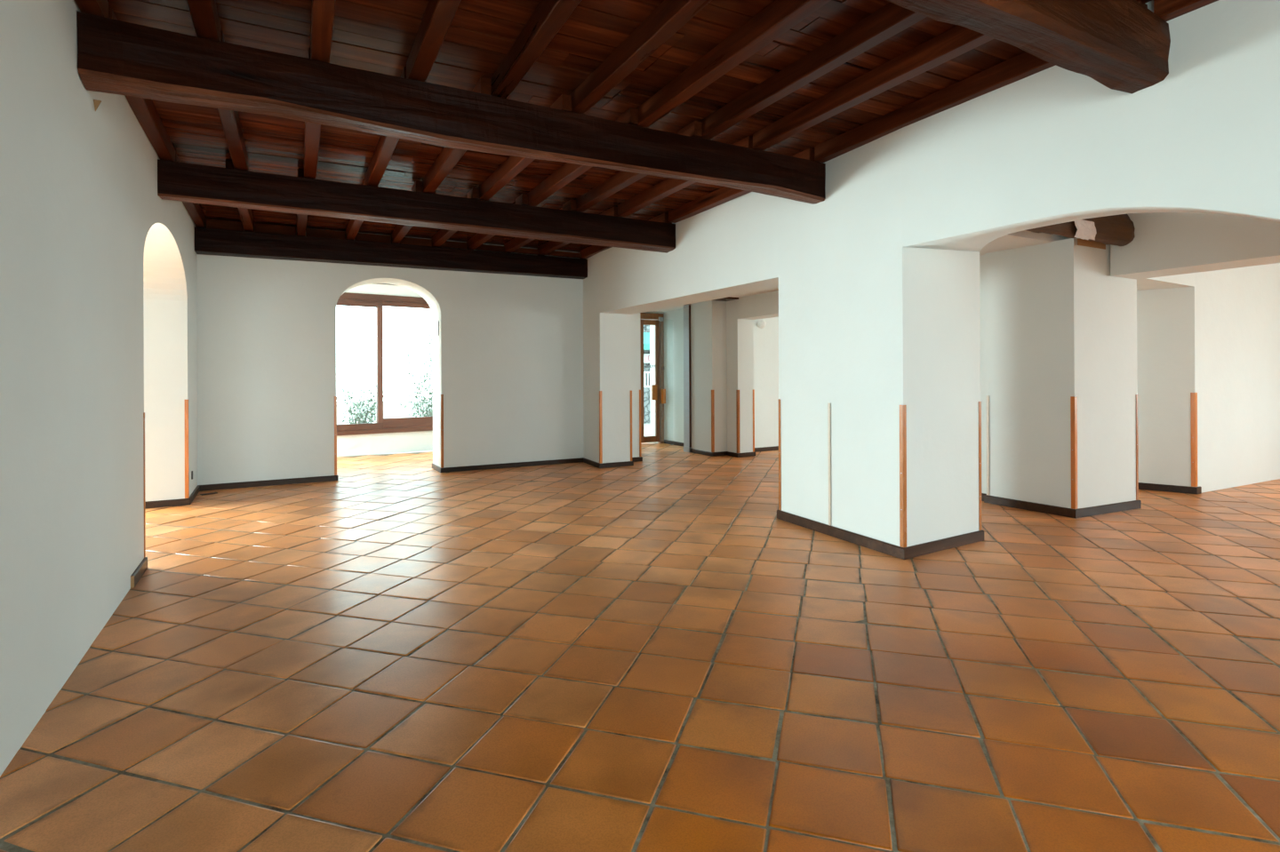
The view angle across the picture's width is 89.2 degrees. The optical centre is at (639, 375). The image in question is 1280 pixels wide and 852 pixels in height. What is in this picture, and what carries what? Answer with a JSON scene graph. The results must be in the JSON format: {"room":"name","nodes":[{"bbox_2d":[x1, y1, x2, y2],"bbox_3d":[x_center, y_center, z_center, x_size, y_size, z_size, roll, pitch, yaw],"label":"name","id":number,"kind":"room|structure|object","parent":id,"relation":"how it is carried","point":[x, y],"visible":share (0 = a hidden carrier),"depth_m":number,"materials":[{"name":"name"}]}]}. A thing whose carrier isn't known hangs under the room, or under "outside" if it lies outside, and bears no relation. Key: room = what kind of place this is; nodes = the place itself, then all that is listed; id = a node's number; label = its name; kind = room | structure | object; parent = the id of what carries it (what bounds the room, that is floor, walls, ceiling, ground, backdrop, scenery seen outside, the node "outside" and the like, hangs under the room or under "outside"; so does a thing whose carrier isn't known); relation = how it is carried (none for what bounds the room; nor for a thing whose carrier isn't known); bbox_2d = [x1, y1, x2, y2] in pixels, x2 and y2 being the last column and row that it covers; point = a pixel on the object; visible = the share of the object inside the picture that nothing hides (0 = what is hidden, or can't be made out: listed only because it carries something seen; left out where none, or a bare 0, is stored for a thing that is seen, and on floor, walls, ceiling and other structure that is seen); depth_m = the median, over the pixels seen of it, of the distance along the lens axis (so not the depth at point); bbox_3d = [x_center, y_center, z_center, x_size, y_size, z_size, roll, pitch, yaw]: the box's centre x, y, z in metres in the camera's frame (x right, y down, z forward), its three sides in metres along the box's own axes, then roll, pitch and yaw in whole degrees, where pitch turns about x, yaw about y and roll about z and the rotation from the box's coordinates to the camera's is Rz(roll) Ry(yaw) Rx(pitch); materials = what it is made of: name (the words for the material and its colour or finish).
{"room":"empty restaurant hall","nodes":[
{"label":"empty restaurant hall","id":0,"kind":"room"},
{"bbox_2d":[0,0,197,776],"bbox_3d":[-2.700,-0.433,2.463,0.500,3.850,14.903,0,0,-29],"label":"wall","id":1,"kind":"structure","parent":0,"point":[99,308],"depth_m":3.25,"materials":[{"name":"white paint"}]},
{"bbox_2d":[130,557,147,587],"bbox_3d":[-3.709,1.454,4.811,0.020,0.085,0.550,0,0,-29],"label":"baseboard","id":2,"kind":"structure","parent":1,"relation":"attached to","point":[142,567],"depth_m":4.80,"materials":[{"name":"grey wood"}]},
{"bbox_2d":[143,412,145,558],"bbox_3d":[-3.859,0.849,5.030,0.038,1.124,0.036,0,0,-28],"label":"guard","id":3,"kind":"object","parent":1,"relation":"attached to","point":[143,412],"visible":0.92,"depth_m":5.02,"materials":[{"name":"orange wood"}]},
{"bbox_2d":[184,400,189,498],"bbox_3d":[-5.263,0.851,7.538,0.037,1.145,0.036,0,0,-28],"label":"guard","id":4,"kind":"object","parent":1,"relation":"attached to","point":[187,459],"visible":1,"depth_m":7.52,"materials":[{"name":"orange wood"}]},
{"bbox_2d":[157,159,675,253],"bbox_3d":[-1.927,-1.768,7.133,5.429,0.367,0.260,0,0,-30],"label":"ceiling beam","id":5,"kind":"structure","parent":1,"relation":"attached to","point":[179,181],"depth_m":6.68,"materials":[{"name":"brown wood"}]},
{"bbox_2d":[411,180,423,192],"bbox_3d":[-2.388,-1.996,6.959,0.073,0.115,0.265,0,0,-28],"label":"block","id":6,"kind":"object","parent":5,"relation":"on","point":[418,186],"visible":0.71,"depth_m":6.84,"materials":[{"name":"brown wood"}]},
{"bbox_2d":[467,187,479,199],"bbox_3d":[-1.859,-2.005,7.243,0.073,0.115,0.265,0,0,-28],"label":"block","id":7,"kind":"object","parent":5,"relation":"on","point":[474,193],"visible":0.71,"depth_m":7.13,"materials":[{"name":"brown wood"}]},
{"bbox_2d":[515,193,528,205],"bbox_3d":[-1.366,-2.013,7.507,0.073,0.115,0.265,0,0,-28],"label":"block","id":8,"kind":"object","parent":5,"relation":"on","point":[523,199],"visible":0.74,"depth_m":7.40,"materials":[{"name":"brown wood"}]},
{"bbox_2d":[336,284,432,457],"bbox_3d":[-5.082,-0.148,12.502,6.964,3.300,0.300,0,0,-36],"label":"wall","id":9,"kind":"structure","parent":0,"point":[420,441],"depth_m":12.44,"materials":[{"name":"white paint"}]},
{"bbox_2d":[336,292,432,435],"bbox_3d":[-5.020,-0.220,12.404,4.250,2.645,0.171,0,0,-36],"label":"window","id":10,"kind":"structure","parent":9,"relation":"in","point":[395,425],"depth_m":12.39,"materials":[{"name":"brown wood"}]},
{"bbox_2d":[196,227,583,485],"bbox_3d":[-3.676,-0.429,9.980,6.071,3.850,0.620,0,0,-29],"label":"wall","id":11,"kind":"structure","parent":0,"point":[508,350],"depth_m":9.24,"materials":[{"name":"white paint"}]},
{"bbox_2d":[145,474,338,508],"bbox_3d":[-5.180,1.464,8.558,0.908,0.078,2.708,0,0,28],"label":"baseboard","id":12,"kind":"structure","parent":11,"relation":"attached to","point":[330,478],"depth_m":8.63,"materials":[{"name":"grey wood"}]},
{"bbox_2d":[334,396,336,475],"bbox_3d":[-4.344,0.857,9.256,0.036,1.125,0.038,0,0,-28],"label":"guard","id":13,"kind":"object","parent":11,"relation":"attached to","point":[335,397],"visible":1,"depth_m":9.24,"materials":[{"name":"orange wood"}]},
{"bbox_2d":[194,227,587,279],"bbox_3d":[-3.313,-1.766,9.673,5.486,0.359,0.262,0,0,-29],"label":"ceiling beam","id":14,"kind":"structure","parent":11,"relation":"attached to","point":[207,241],"depth_m":9.29,"materials":[{"name":"brown wood"}]},
{"bbox_2d":[206,218,581,258],"bbox_3d":[-3.305,-1.980,9.662,5.270,0.128,0.025,0,0,-28],"label":"trim","id":15,"kind":"structure","parent":11,"relation":"attached to","point":[216,224],"depth_m":9.28,"materials":[{"name":"brown wood"}]},
{"bbox_2d":[440,394,443,468],"bbox_3d":[-3.046,0.853,9.989,0.037,1.129,0.037,0,0,-28],"label":"guard","id":16,"kind":"object","parent":11,"relation":"attached to","point":[442,396],"visible":1,"depth_m":9.97,"materials":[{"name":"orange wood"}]},
{"bbox_2d":[583,252,640,463],"bbox_3d":[-1.031,-0.441,12.134,0.965,3.850,3.440,0,0,-28],"label":"wall","id":17,"kind":"structure","parent":0,"point":[612,342],"depth_m":10.61,"materials":[{"name":"white paint"}]},
{"bbox_2d":[432,456,642,472],"bbox_3d":[-1.894,1.451,11.287,3.342,0.074,2.810,0,0,-28],"label":"baseboard","id":18,"kind":"structure","parent":17,"relation":"attached to","point":[439,469],"depth_m":10.52,"materials":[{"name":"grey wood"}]},
{"bbox_2d":[599,391,602,463],"bbox_3d":[-0.632,0.827,10.409,0.040,1.159,0.040,0,0,-28],"label":"guard","id":19,"kind":"object","parent":17,"relation":"attached to","point":[600,392],"visible":1,"depth_m":10.39,"materials":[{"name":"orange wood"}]},
{"bbox_2d":[630,391,631,461],"bbox_3d":[-0.154,0.825,10.676,0.040,1.159,0.042,0,0,-28],"label":"guard","id":20,"kind":"object","parent":17,"relation":"attached to","point":[630,391],"visible":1,"depth_m":10.66,"materials":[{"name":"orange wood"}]},
{"bbox_2d":[639,390,641,456],"bbox_3d":[-0.004,0.825,11.222,0.040,1.159,0.042,0,0,-28],"label":"guard","id":21,"kind":"object","parent":17,"relation":"attached to","point":[640,447],"visible":1,"depth_m":11.21,"materials":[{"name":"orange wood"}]},
{"bbox_2d":[107,0,1151,252],"bbox_3d":[-0.271,-2.239,3.661,6.200,0.360,15.100,0,0,-28],"label":"ceiling","id":22,"kind":"structure","parent":0,"point":[373,36],"depth_m":4.49,"materials":[{"name":"brown wood"}]},
{"bbox_2d":[74,0,108,17],"bbox_3d":[-2.321,-1.982,2.402,0.106,0.140,2.622,0,0,-29],"label":"joist","id":23,"kind":"object","parent":22,"relation":"attached to","point":[94,7],"visible":0.62,"depth_m":3.39,"materials":[{"name":"brown wood"}]},
{"bbox_2d":[108,8,175,161],"bbox_3d":[-3.631,-1.976,4.735,0.108,0.140,2.612,0,0,-29],"label":"joist","id":24,"kind":"object","parent":22,"relation":"attached to","point":[145,111],"visible":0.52,"depth_m":5.01,"materials":[{"name":"brown wood"}]},
{"bbox_2d":[175,153,206,228],"bbox_3d":[-5.008,-1.969,7.191,0.108,0.141,2.862,0,0,-29],"label":"joist","id":25,"kind":"object","parent":22,"relation":"attached to","point":[194,210],"visible":0.4,"depth_m":7.66,"materials":[{"name":"brown wood"}]},
{"bbox_2d":[186,0,220,40],"bbox_3d":[-1.890,-1.989,2.634,0.114,0.139,2.620,0,0,-28],"label":"joist","id":26,"kind":"object","parent":22,"relation":"attached to","point":[204,13],"visible":0.85,"depth_m":3.52,"materials":[{"name":"brown wood"}]},
{"bbox_2d":[217,30,248,170],"bbox_3d":[-3.153,-1.984,4.992,0.109,0.140,2.610,0,0,-28],"label":"joist","id":27,"kind":"object","parent":22,"relation":"attached to","point":[230,121],"visible":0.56,"depth_m":5.26,"materials":[{"name":"brown wood"}]},
{"bbox_2d":[225,159,254,231],"bbox_3d":[-4.555,-1.976,7.434,0.112,0.140,2.860,0,0,-28],"label":"joist","id":28,"kind":"object","parent":22,"relation":"attached to","point":[245,214],"visible":0.44,"depth_m":7.85,"materials":[{"name":"brown wood"}]},
{"bbox_2d":[296,168,307,236],"bbox_3d":[-4.018,-1.986,7.722,0.113,0.138,2.860,0,0,-28],"label":"joist","id":29,"kind":"object","parent":22,"relation":"attached to","point":[301,219],"visible":0.49,"depth_m":8.09,"materials":[{"name":"brown wood"}]},
{"bbox_2d":[304,48,320,178],"bbox_3d":[-2.653,-1.992,5.260,0.117,0.138,2.610,0,0,-28],"label":"joist","id":30,"kind":"object","parent":22,"relation":"attached to","point":[312,131],"visible":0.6,"depth_m":5.51,"materials":[{"name":"brown wood"}]},
{"bbox_2d":[310,0,335,63],"bbox_3d":[-1.390,-1.998,2.902,0.113,0.139,2.620,0,0,-28],"label":"joist","id":31,"kind":"object","parent":22,"relation":"attached to","point":[323,11],"visible":0.91,"depth_m":3.62,"materials":[{"name":"brown wood"}]},
{"bbox_2d":[345,179,365,239],"bbox_3d":[-3.471,-1.994,8.015,0.114,0.140,2.860,0,0,-28],"label":"joist","id":32,"kind":"object","parent":22,"relation":"attached to","point":[353,228],"visible":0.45,"depth_m":8.61,"materials":[{"name":"brown wood"}]},
{"bbox_2d":[365,66,406,186],"bbox_3d":[-2.149,-1.999,5.530,0.114,0.140,2.610,0,0,-28],"label":"joist","id":33,"kind":"object","parent":22,"relation":"attached to","point":[386,146],"visible":0.53,"depth_m":5.84,"materials":[{"name":"brown wood"}]},
{"bbox_2d":[391,191,435,243],"bbox_3d":[-2.945,-2.002,8.298,0.113,0.140,2.860,0,0,-28],"label":"joist","id":34,"kind":"object","parent":22,"relation":"attached to","point":[400,231],"visible":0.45,"depth_m":8.91,"materials":[{"name":"brown wood"}]},
{"bbox_2d":[406,0,461,81],"bbox_3d":[-0.883,-2.005,3.173,0.109,0.140,2.620,0,0,-28],"label":"joist","id":35,"kind":"object","parent":22,"relation":"attached to","point":[438,16],"visible":0.94,"depth_m":3.75,"materials":[{"name":"brown wood"}]},
{"bbox_2d":[422,147,466,193],"bbox_3d":[-1.661,-2.007,5.792,0.111,0.140,2.610,0,0,-28],"label":"joist","id":36,"kind":"object","parent":22,"relation":"attached to","point":[448,158],"visible":0.49,"depth_m":6.14,"materials":[{"name":"brown wood"}]},
{"bbox_2d":[431,200,488,247],"bbox_3d":[-2.429,-2.010,8.574,0.109,0.140,2.860,0,0,-28],"label":"joist","id":37,"kind":"object","parent":22,"relation":"attached to","point":[442,236],"visible":0.34,"depth_m":9.24,"materials":[{"name":"brown wood"}]},
{"bbox_2d":[466,203,515,249],"bbox_3d":[-1.965,-2.017,8.823,0.116,0.141,2.860,0,0,-28],"label":"joist","id":38,"kind":"object","parent":22,"relation":"attached to","point":[478,239],"visible":0.38,"depth_m":9.54,"materials":[{"name":"brown wood"}]},
{"bbox_2d":[478,155,534,200],"bbox_3d":[-1.131,-2.015,6.076,0.113,0.140,2.610,0,0,-28],"label":"joist","id":39,"kind":"object","parent":22,"relation":"attached to","point":[513,165],"visible":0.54,"depth_m":6.43,"materials":[{"name":"brown wood"}]},
{"bbox_2d":[490,0,581,98],"bbox_3d":[-0.398,-2.012,3.434,0.117,0.141,2.620,0,0,-28],"label":"joist","id":40,"kind":"object","parent":22,"relation":"attached to","point":[549,16],"visible":0.94,"depth_m":3.84,"materials":[{"name":"brown wood"}]},
{"bbox_2d":[504,208,580,253],"bbox_3d":[-1.444,-2.026,9.102,0.115,0.140,2.860,0,0,-28],"label":"joist","id":41,"kind":"object","parent":22,"relation":"attached to","point":[516,243],"visible":0.34,"depth_m":9.85,"materials":[{"name":"brown wood"}]},
{"bbox_2d":[527,162,592,206],"bbox_3d":[-0.641,-2.023,6.339,0.113,0.141,2.610,0,0,-28],"label":"joist","id":42,"kind":"object","parent":22,"relation":"attached to","point":[567,172],"visible":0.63,"depth_m":6.69,"materials":[{"name":"brown wood"}]},
{"bbox_2d":[537,207,618,255],"bbox_3d":[-0.951,-2.034,9.367,0.111,0.138,2.860,0,0,-28],"label":"joist","id":43,"kind":"object","parent":22,"relation":"attached to","point":[549,246],"visible":0.36,"depth_m":9.96,"materials":[{"name":"brown wood"}]},
{"bbox_2d":[575,170,647,212],"bbox_3d":[-0.117,-2.031,6.620,0.109,0.140,2.610,0,0,-28],"label":"joist","id":44,"kind":"object","parent":22,"relation":"attached to","point":[617,182],"visible":0.53,"depth_m":7.00,"materials":[{"name":"brown wood"}]},
{"bbox_2d":[580,212,671,259],"bbox_3d":[-0.293,-2.044,9.719,0.134,0.140,2.860,0,0,-28],"label":"joist","id":45,"kind":"object","parent":22,"relation":"attached to","point":[589,252],"visible":0.38,"depth_m":10.31,"materials":[{"name":"brown wood"}]},
{"bbox_2d":[569,0,711,114],"bbox_3d":[0.133,-2.021,3.718,0.112,0.141,2.620,0,0,-28],"label":"joist","id":46,"kind":"object","parent":22,"relation":"attached to","point":[669,16],"visible":0.98,"depth_m":3.96,"materials":[{"name":"brown wood"}]},
{"bbox_2d":[617,136,752,216],"bbox_3d":[0.383,-2.041,6.888,0.116,0.138,2.610,0,0,-28],"label":"joist","id":47,"kind":"object","parent":22,"relation":"attached to","point":[668,187],"visible":0.61,"depth_m":7.18,"materials":[{"name":"brown wood"}]},
{"bbox_2d":[636,0,831,127],"bbox_3d":[0.626,-2.029,3.983,0.111,0.140,2.620,0,0,-28],"label":"joist","id":48,"kind":"object","parent":22,"relation":"attached to","point":[779,17],"visible":0.96,"depth_m":4.04,"materials":[{"name":"brown wood"}]},
{"bbox_2d":[668,148,814,223],"bbox_3d":[1.024,-2.050,7.232,0.120,0.140,2.611,0,0,-28],"label":"joist","id":49,"kind":"object","parent":22,"relation":"attached to","point":[724,195],"visible":0.62,"depth_m":7.54,"materials":[{"name":"brown wood"}]},
{"bbox_2d":[699,1,926,139],"bbox_3d":[1.146,-2.037,4.262,0.112,0.140,2.620,0,0,-28],"label":"joist","id":50,"kind":"object","parent":22,"relation":"attached to","point":[892,19],"visible":0.94,"depth_m":4.20,"materials":[{"name":"brown wood"}]},
{"bbox_2d":[752,24,994,151],"bbox_3d":[1.646,-2.046,4.530,0.113,0.138,2.620,0,0,-28],"label":"joist","id":51,"kind":"object","parent":22,"relation":"attached to","point":[958,40],"visible":0.84,"depth_m":4.49,"materials":[{"name":"brown wood"}]},
{"bbox_2d":[814,0,1147,162],"bbox_3d":[2.275,-2.055,4.867,0.119,0.140,2.621,0,0,-28],"label":"joist","id":52,"kind":"object","parent":22,"relation":"attached to","point":[1024,65],"visible":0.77,"depth_m":4.86,"materials":[{"name":"brown wood"}]},
{"bbox_2d":[1153,0,1218,21],"bbox_3d":[4.258,-2.063,1.114,0.123,0.140,5.731,0,0,-28],"label":"joist","id":53,"kind":"object","parent":22,"relation":"attached to","point":[1166,10],"visible":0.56,"depth_m":3.55,"materials":[{"name":"brown wood"}]},
{"bbox_2d":[0,441,1279,851],"bbox_3d":[1.084,1.480,5.650,19.240,0.017,17.654,0,0,-28],"label":"floor","id":54,"kind":"structure","parent":0,"point":[397,653],"depth_m":3.17,"materials":[{"name":"tile"}]},
{"bbox_2d":[979,236,1136,509],"bbox_3d":[4.607,-0.465,7.492,1.155,3.850,1.450,0,0,-28],"label":"wall pier","id":55,"kind":"object","parent":54,"relation":"on","point":[1056,326],"visible":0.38,"depth_m":6.95,"materials":[{"name":"white paint"}]},
{"bbox_2d":[986,395,989,495],"bbox_3d":[3.982,0.799,7.426,0.011,1.143,0.028,0,0,-28],"label":"strip","id":56,"kind":"object","parent":55,"relation":"attached to","point":[988,396],"visible":1,"depth_m":7.42,"materials":[{"name":"beige paint"}]},
{"bbox_2d":[981,493,1141,518],"bbox_3d":[4.620,1.415,7.483,1.196,0.090,1.471,0,0,-28],"label":"baseboard","id":57,"kind":"object","parent":55,"relation":"attached to","point":[1085,512],"visible":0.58,"depth_m":6.93,"materials":[{"name":"brown wood"}]},
{"bbox_2d":[1070,396,1077,509],"bbox_3d":[4.463,0.792,6.672,0.043,1.153,0.042,0,0,-28],"label":"guard","id":58,"kind":"object","parent":55,"relation":"attached to","point":[1073,399],"visible":1,"depth_m":6.66,"materials":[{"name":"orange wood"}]},
{"bbox_2d":[1136,394,1138,500],"bbox_3d":[5.446,0.785,7.131,0.040,1.158,0.042,0,0,-28],"label":"guard","id":59,"kind":"object","parent":55,"relation":"attached to","point":[1137,428],"visible":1,"depth_m":7.11,"materials":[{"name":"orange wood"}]},
{"bbox_2d":[642,312,663,313],"bbox_3d":[-0.373,-0.443,13.928,1.890,3.850,0.300,0,0,-28],"label":"wall","id":60,"kind":"structure","parent":0,"point":[643,312],"depth_m":14.16,"materials":[{"name":"white paint"}]},
{"bbox_2d":[640,312,663,443],"bbox_3d":[-0.192,0.066,13.902,1.559,2.830,0.155,0,0,-28],"label":"door","id":61,"kind":"structure","parent":60,"relation":"in","point":[645,318],"depth_m":14.18,"materials":[{"name":"brown wood"}]},
{"bbox_2d":[599,192,778,314],"bbox_3d":[0.637,-1.691,8.669,0.575,1.363,4.260,0,0,-29],"label":"wall","id":62,"kind":"structure","parent":0,"point":[731,248],"depth_m":7.90,"materials":[{"name":"white paint"}]},
{"bbox_2d":[649,299,778,453],"bbox_3d":[3.506,-0.460,14.567,6.450,3.850,3.440,0,0,-28],"label":"wall","id":63,"kind":"structure","parent":0,"point":[729,354],"depth_m":12.17,"materials":[{"name":"white paint"}]},
{"bbox_2d":[658,317,673,446],"bbox_3d":[0.562,0.137,13.546,0.070,2.678,0.639,0,0,29],"label":"door","id":64,"kind":"structure","parent":63,"relation":"in","point":[663,391],"depth_m":13.33,"materials":[{"name":"brown wood"}]},
{"bbox_2d":[664,440,683,447],"bbox_3d":[0.898,1.439,13.510,0.020,0.075,1.530,0,0,-28],"label":"baseboard","id":65,"kind":"structure","parent":63,"relation":"attached to","point":[668,442],"depth_m":13.81,"materials":[{"name":"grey wood"}]},
{"bbox_2d":[683,304,691,452],"bbox_3d":[0.911,0.060,12.534,0.045,2.828,0.217,0,0,-28],"label":"sliding panel","id":66,"kind":"object","parent":63,"relation":"attached to","point":[687,385],"visible":1,"depth_m":12.50,"materials":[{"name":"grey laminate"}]},
{"bbox_2d":[711,390,714,452],"bbox_3d":[1.327,0.828,11.848,0.046,1.138,0.044,0,0,-28],"label":"guard","id":67,"kind":"object","parent":63,"relation":"attached to","point":[712,391],"visible":1,"depth_m":11.83,"materials":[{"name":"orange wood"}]},
{"bbox_2d":[690,446,778,457],"bbox_3d":[4.034,1.425,13.472,6.371,0.075,1.061,0,0,-28],"label":"baseboard","id":68,"kind":"structure","parent":63,"relation":"attached to","point":[775,448],"depth_m":11.92,"materials":[{"name":"grey wood"}]},
{"bbox_2d":[736,390,740,453],"bbox_3d":[1.770,0.826,11.699,0.046,1.138,0.044,0,0,-28],"label":"guard","id":69,"kind":"object","parent":63,"relation":"attached to","point":[737,391],"visible":1,"depth_m":11.68,"materials":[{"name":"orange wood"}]},
{"bbox_2d":[752,389,754,452],"bbox_3d":[2.074,0.825,11.880,0.036,1.138,0.038,0,0,-28],"label":"guard","id":70,"kind":"object","parent":63,"relation":"attached to","point":[753,389],"visible":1,"depth_m":11.86,"materials":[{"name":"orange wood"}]},
{"bbox_2d":[756,320,766,328],"bbox_3d":[2.331,-0.990,12.469,0.170,0.170,0.180,0,0,-28],"label":"wall lamp","id":71,"kind":"object","parent":63,"relation":"attached to","point":[761,324],"visible":1,"depth_m":12.41,"materials":[{"name":"white glass"}]},
{"bbox_2d":[737,290,778,319],"bbox_3d":[2.917,-1.703,9.868,0.420,1.360,4.330,0,0,-28],"label":"lintel","id":72,"kind":"object","parent":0,"point":[763,306],"visible":0.14,"depth_m":11.16,"materials":[{"name":"white paint"}]},
{"bbox_2d":[648,230,1062,311],"bbox_3d":[4.027,-1.572,11.734,8.400,0.332,8.930,0,0,-28],"label":"ceiling","id":73,"kind":"structure","parent":0,"point":[1023,238],"depth_m":6.88,"materials":[{"name":"white paint"}]},
{"bbox_2d":[712,296,738,301],"bbox_3d":[1.534,-1.410,11.708,0.340,0.083,0.380,0,0,-28],"label":"timber end","id":74,"kind":"object","parent":73,"relation":"attached to","point":[728,299],"visible":0.42,"depth_m":11.60,"materials":[{"name":"brown wood"}]},
{"bbox_2d":[777,0,1279,547],"bbox_3d":[3.994,-0.461,2.829,1.082,3.854,9.210,0,0,-28],"label":"wall","id":75,"kind":"structure","parent":0,"point":[870,325],"depth_m":5.25,"materials":[{"name":"white paint"}]},
{"bbox_2d":[76,11,825,204],"bbox_3d":[-0.644,-1.759,4.783,5.361,0.396,0.218,0,0,-30],"label":"ceiling beam","id":76,"kind":"structure","parent":75,"relation":"attached to","point":[115,56],"depth_m":4.17,"materials":[{"name":"brown wood"}]},
{"bbox_2d":[472,77,491,95],"bbox_3d":[-1.127,-2.002,4.606,0.073,0.115,0.265,0,0,-28],"label":"block","id":77,"kind":"object","parent":76,"relation":"on","point":[484,85],"visible":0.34,"depth_m":4.49,"materials":[{"name":"brown wood"}]},
{"bbox_2d":[550,94,571,111],"bbox_3d":[-0.598,-2.010,4.890,0.073,0.115,0.265,0,0,-28],"label":"block","id":78,"kind":"object","parent":76,"relation":"on","point":[564,102],"visible":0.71,"depth_m":4.78,"materials":[{"name":"brown wood"}]},
{"bbox_2d":[615,107,638,125],"bbox_3d":[-0.104,-2.018,5.154,0.073,0.115,0.265,0,0,-28],"label":"block","id":79,"kind":"object","parent":76,"relation":"on","point":[630,116],"visible":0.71,"depth_m":5.05,"materials":[{"name":"brown wood"}]},
{"bbox_2d":[677,120,702,137],"bbox_3d":[0.416,-2.026,5.433,0.073,0.115,0.265,0,0,-28],"label":"block","id":80,"kind":"object","parent":76,"relation":"on","point":[694,129],"visible":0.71,"depth_m":5.33,"materials":[{"name":"brown wood"}]},
{"bbox_2d":[778,399,781,510],"bbox_3d":[1.448,0.813,6.673,0.039,1.138,0.036,0,0,-28],"label":"guard","id":81,"kind":"object","parent":75,"relation":"attached to","point":[780,442],"visible":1,"depth_m":6.66,"materials":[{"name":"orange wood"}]},
{"bbox_2d":[827,402,831,526],"bbox_3d":[1.745,0.816,5.978,0.012,1.128,0.028,0,0,-28],"label":"strip","id":82,"kind":"object","parent":75,"relation":"attached to","point":[828,404],"visible":1,"depth_m":5.97,"materials":[{"name":"beige paint"}]},
{"bbox_2d":[776,510,983,559],"bbox_3d":[2.209,1.425,6.173,1.123,0.090,1.661,0,0,-28],"label":"baseboard","id":83,"kind":"object","parent":75,"relation":"attached to","point":[936,546],"visible":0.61,"depth_m":5.59,"materials":[{"name":"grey wood"}]},
{"bbox_2d":[899,405,906,547],"bbox_3d":[2.118,0.807,5.223,0.041,1.143,0.040,0,0,-28],"label":"guard","id":84,"kind":"object","parent":75,"relation":"attached to","point":[902,408],"visible":1,"depth_m":5.21,"materials":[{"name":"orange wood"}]},
{"bbox_2d":[978,401,982,530],"bbox_3d":[3.017,0.803,5.782,0.036,1.143,0.038,0,0,-28],"label":"guard","id":85,"kind":"object","parent":75,"relation":"attached to","point":[980,403],"visible":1,"depth_m":5.76,"materials":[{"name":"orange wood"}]},
{"bbox_2d":[886,0,1170,94],"bbox_3d":[0.654,-1.753,2.396,5.304,0.418,0.301,0,0,-30],"label":"ceiling beam","id":86,"kind":"structure","parent":75,"relation":"attached to","point":[1123,45],"depth_m":3.21,"materials":[{"name":"brown wood"}]},
{"bbox_2d":[1110,212,1279,279],"bbox_3d":[7.035,-1.732,3.606,0.539,1.338,7.700,0,0,-28],"label":"wall","id":87,"kind":"structure","parent":0,"point":[1163,244],"depth_m":6.27,"materials":[{"name":"white paint"}]},
{"bbox_2d":[1025,213,1135,249],"bbox_3d":[4.197,-1.504,6.325,1.887,0.352,0.282,0,0,-28],"label":"log","id":88,"kind":"object","parent":87,"relation":"attached to","point":[1118,230],"visible":0.58,"depth_m":6.43,"materials":[{"name":"brown wood"}]},
{"bbox_2d":[1136,263,1279,493],"bbox_3d":[7.423,-0.478,8.775,5.020,3.850,1.050,0,0,-28],"label":"wall","id":89,"kind":"structure","parent":0,"point":[1214,335],"depth_m":8.23,"materials":[{"name":"white paint"}]},
{"bbox_2d":[1138,482,1201,494],"bbox_3d":[6.463,1.409,8.219,0.996,0.085,0.110,0,0,35],"label":"baseboard","id":90,"kind":"structure","parent":89,"relation":"attached to","point":[1141,485],"depth_m":8.08,"materials":[{"name":"brown wood"}]},
{"bbox_2d":[1190,392,1197,487],"bbox_3d":[6.797,0.787,7.951,0.076,1.153,0.027,0,0,6],"label":"guard","id":91,"kind":"object","parent":89,"relation":"attached to","point":[1193,396],"visible":1,"depth_m":7.95,"materials":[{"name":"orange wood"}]},
{"label":"outside","id":92,"kind":"structure","parent":0,"visible":0},
{"bbox_2d":[336,400,650,455],"bbox_3d":[0.869,1.596,8.973,70.000,0.001,75.000,0,0,-28],"label":"ground","id":93,"kind":"structure","parent":92,"point":[393,409],"depth_m":29.52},
{"bbox_2d":[336,378,384,424],"bbox_3d":[-6.169,0.949,14.320,1.036,1.757,1.244,0,0,-28],"label":"shrub","id":94,"kind":"object","parent":93,"relation":"on","point":[357,404],"visible":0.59,"depth_m":14.35,"materials":[{"name":"green plant"}]},
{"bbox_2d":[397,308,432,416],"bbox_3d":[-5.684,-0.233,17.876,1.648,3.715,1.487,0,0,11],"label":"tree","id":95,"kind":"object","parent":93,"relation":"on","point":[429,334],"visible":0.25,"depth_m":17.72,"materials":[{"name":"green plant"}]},
{"bbox_2d":[400,368,432,416],"bbox_3d":[-4.933,0.767,15.508,1.504,1.897,1.094,0,0,-28],"label":"shrub","id":96,"kind":"object","parent":93,"relation":"on","point":[417,405],"visible":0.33,"depth_m":15.35,"materials":[{"name":"green plant"}]},
{"bbox_2d":[643,325,650,423],"bbox_3d":[0.396,-0.762,22.109,12.400,4.720,0.608,0,0,-28],"label":"stone house","id":97,"kind":"structure","parent":93,"relation":"on","point":[646,328],"depth_m":21.70,"materials":[{"name":"white stone"}]},
{"bbox_2d":[643,332,649,350],"bbox_3d":[0.103,-1.130,21.172,4.200,0.621,0.775,0,0,-28],"label":"awning","id":98,"kind":"object","parent":97,"relation":"attached to","point":[646,335],"visible":0.14,"depth_m":21.00,"materials":[{"name":"teal fabric"}]},
{"bbox_2d":[643,353,649,363],"bbox_3d":[0.420,-0.572,21.728,0.680,0.300,0.061,0,0,-28],"label":"shop sign","id":99,"kind":"object","parent":97,"relation":"attached to","point":[646,356],"visible":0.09,"depth_m":21.59,"materials":[{"name":"white plastic"}]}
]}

